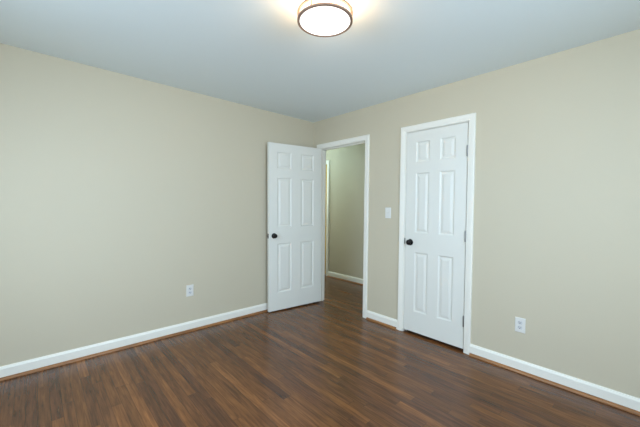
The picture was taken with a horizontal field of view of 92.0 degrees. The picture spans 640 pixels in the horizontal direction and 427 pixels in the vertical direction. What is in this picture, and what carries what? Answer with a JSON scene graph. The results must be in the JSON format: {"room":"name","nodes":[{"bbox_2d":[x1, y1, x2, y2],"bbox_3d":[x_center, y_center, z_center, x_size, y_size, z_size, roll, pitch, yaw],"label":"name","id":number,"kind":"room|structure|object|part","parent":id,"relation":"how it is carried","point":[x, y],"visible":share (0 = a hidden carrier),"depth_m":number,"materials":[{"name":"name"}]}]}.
{"room":"empty bedroom","nodes":[
{"label":"empty bedroom","id":0,"kind":"room"},
{"bbox_2d":[0,43,313,366],"bbox_3d":[-1.554,-0.014,3.007,3.852,2.438,0.102,-1,2,-43],"label":"wall","id":1,"kind":"structure","parent":0,"point":[120,193],"depth_m":2.73,"materials":[{"name":"beige paint"}]},
{"bbox_2d":[0,303,267,380],"bbox_3d":[-1.484,1.157,3.021,3.750,0.096,0.034,-1,2,-43],"label":"baseboard","id":2,"kind":"structure","parent":1,"relation":"attached to","point":[18,369],"depth_m":2.73,"materials":[{"name":"white paint"}]},
{"bbox_2d":[186,284,193,296],"bbox_3d":[-1.331,0.790,3.166,0.072,0.116,0.008,-1,2,-43],"label":"power outlet","id":3,"kind":"object","parent":1,"relation":"attached to","point":[189,288],"visible":1,"depth_m":3.16,"materials":[{"name":"white plastic"}]},
{"bbox_2d":[267,142,320,311],"bbox_3d":[-0.308,0.164,3.917,0.784,2.031,0.140,-1,2,-35],"label":"door","id":4,"kind":"structure","parent":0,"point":[293,171],"depth_m":3.88,"materials":[{"name":"white paint"}]},
{"bbox_3d":[-0.445,-0.134,3.810,0.195,0.602,0.035,-1,2,-35],"label":"panel","id":5,"kind":"part","parent":4,"relation":"part of","materials":[{"name":"white paint"}]},
{"bbox_3d":[-0.448,0.664,3.834,0.195,0.604,0.035,-1,2,-35],"label":"panel","id":6,"kind":"part","parent":4,"relation":"part of","materials":[{"name":"white paint"}]},
{"bbox_3d":[-0.443,-0.646,3.794,0.195,0.202,0.035,-1,2,-35],"label":"panel","id":7,"kind":"part","parent":4,"relation":"part of","materials":[{"name":"white paint"}]},
{"bbox_3d":[-0.176,0.659,4.027,0.195,0.604,0.035,-1,2,-35],"label":"panel","id":8,"kind":"part","parent":4,"relation":"part of","materials":[{"name":"white paint"}]},
{"bbox_3d":[-0.172,-0.651,3.987,0.195,0.202,0.035,-1,2,-35],"label":"panel","id":9,"kind":"part","parent":4,"relation":"part of","materials":[{"name":"white paint"}]},
{"bbox_3d":[-0.174,-0.139,4.003,0.195,0.602,0.035,-1,2,-35],"label":"panel","id":10,"kind":"part","parent":4,"relation":"part of","materials":[{"name":"white paint"}]},
{"bbox_2d":[0,274,639,426],"bbox_3d":[-0.582,1.244,2.891,5.104,0.050,6.854,-1,2,-43],"label":"floor","id":11,"kind":"structure","parent":0,"point":[323,363],"depth_m":2.22,"materials":[{"name":"brown wood"}]},
{"bbox_2d":[0,0,639,122],"bbox_3d":[-0.553,-1.243,2.829,5.104,0.050,6.854,-1,2,-43],"label":"ceiling","id":12,"kind":"structure","parent":0,"point":[252,53],"depth_m":2.14,"materials":[{"name":"white paint"}]},
{"bbox_2d":[297,0,352,36],"bbox_3d":[0.028,-1.119,1.706,0.306,0.128,0.306,-1,2,-43],"label":"ceiling light","id":13,"kind":"object","parent":12,"relation":"attached to","point":[319,18],"visible":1,"depth_m":1.67,"materials":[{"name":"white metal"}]},
{"bbox_3d":[0.028,-1.118,1.706,0.282,0.122,0.282,-1,2,-43],"label":"lamp shade","id":14,"kind":"part","parent":13,"relation":"part of","materials":[{"name":"white glass"}]},
{"bbox_2d":[326,144,364,278],"bbox_3d":[0.326,-0.057,5.582,0.102,2.438,3.850,-1,2,-43],"label":"wall","id":15,"kind":"structure","parent":0,"point":[347,164],"depth_m":5.36,"materials":[{"name":"beige paint"}]},
{"bbox_2d":[325,165,326,273],"bbox_3d":[-0.091,0.107,6.019,0.035,2.054,0.710,-1,2,-43],"label":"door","id":16,"kind":"structure","parent":15,"relation":"in","point":[326,165],"depth_m":5.78,"materials":[{"name":"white wood"}]},
{"bbox_2d":[326,160,329,275],"bbox_3d":[-0.088,0.080,6.020,0.120,2.133,0.842,-1,2,-43],"label":"door frame","id":17,"kind":"structure","parent":15,"relation":"attached to","point":[327,161],"depth_m":5.69,"materials":[{"name":"white paint"}]},
{"bbox_2d":[327,271,362,284],"bbox_3d":[0.854,1.137,4.923,0.034,0.096,2.103,-1,2,-43],"label":"baseboard","id":18,"kind":"structure","parent":15,"relation":"attached to","point":[343,277],"depth_m":5.37,"materials":[{"name":"white paint"}]},
{"bbox_2d":[313,29,639,397],"bbox_3d":[0.461,-0.009,3.736,0.102,2.438,6.752,-1,2,-43],"label":"wall","id":19,"kind":"structure","parent":0,"point":[556,232],"depth_m":2.32,"materials":[{"name":"beige paint"}]},
{"bbox_2d":[317,134,369,317],"bbox_3d":[0.293,0.139,3.921,0.139,2.129,0.911,-1,2,-43],"label":"door frame","id":20,"kind":"structure","parent":19,"relation":"attached to","point":[365,139],"depth_m":3.71,"materials":[{"name":"white paint"}]},
{"bbox_2d":[366,310,396,328],"bbox_3d":[0.674,1.172,3.419,0.034,0.096,0.417,-1,2,-43],"label":"baseboard","id":21,"kind":"structure","parent":19,"relation":"attached to","point":[389,322],"depth_m":3.41,"materials":[{"name":"white paint"}]},
{"bbox_3d":[0.668,1.211,3.415,0.018,0.020,0.393,-1,2,-43],"label":"shoe moulding","id":22,"kind":"part","parent":21,"relation":"part of","materials":[{"name":"brown wood"}]},
{"bbox_2d":[385,208,390,217],"bbox_3d":[0.734,-0.006,3.352,0.017,0.116,0.072,-1,2,-43],"label":"light switch","id":23,"kind":"object","parent":19,"relation":"attached to","point":[387,210],"visible":1,"depth_m":3.35,"materials":[{"name":"white plastic"}]},
{"bbox_2d":[404,122,468,348],"bbox_3d":[1.105,0.197,2.992,0.140,2.027,0.629,-1,2,-43],"label":"door","id":24,"kind":"structure","parent":19,"relation":"in","point":[437,158],"depth_m":2.96,"materials":[{"name":"white paint"}]},
{"bbox_3d":[1.014,0.694,3.098,0.035,0.604,0.145,-1,2,-43],"label":"panel","id":25,"kind":"part","parent":24,"relation":"part of","materials":[{"name":"white paint"}]},
{"bbox_3d":[1.023,-0.104,3.078,0.035,0.602,0.145,-1,2,-43],"label":"panel","id":26,"kind":"part","parent":24,"relation":"part of","materials":[{"name":"white paint"}]},
{"bbox_3d":[1.029,-0.616,3.065,0.035,0.202,0.145,-1,2,-43],"label":"panel","id":27,"kind":"part","parent":24,"relation":"part of","materials":[{"name":"white paint"}]},
{"bbox_3d":[1.184,0.701,2.913,0.035,0.604,0.146,-1,2,-43],"label":"panel","id":28,"kind":"part","parent":24,"relation":"part of","materials":[{"name":"white paint"}]},
{"bbox_3d":[1.193,-0.098,2.893,0.035,0.602,0.146,-1,2,-43],"label":"panel","id":29,"kind":"part","parent":24,"relation":"part of","materials":[{"name":"white paint"}]},
{"bbox_3d":[1.199,-0.610,2.880,0.035,0.202,0.146,-1,2,-43],"label":"panel","id":30,"kind":"part","parent":24,"relation":"part of","materials":[{"name":"white paint"}]},
{"bbox_2d":[397,112,475,354],"bbox_3d":[1.121,0.176,3.007,0.120,2.119,0.743,-1,2,-43],"label":"door frame","id":31,"kind":"structure","parent":19,"relation":"attached to","point":[471,118],"depth_m":2.76,"materials":[{"name":"white paint"}]},
{"bbox_2d":[515,317,525,333],"bbox_3d":[1.583,0.883,2.447,0.008,0.116,0.072,-1,2,-43],"label":"power outlet","id":32,"kind":"object","parent":19,"relation":"attached to","point":[520,323],"visible":1,"depth_m":2.44,"materials":[{"name":"white plastic"}]},
{"bbox_2d":[469,344,639,415],"bbox_3d":[1.966,1.222,2.015,0.034,0.096,1.914,-1,2,-43],"label":"baseboard","id":33,"kind":"structure","parent":19,"relation":"attached to","point":[622,401],"depth_m":2.24,"materials":[{"name":"white paint"}]}
]}

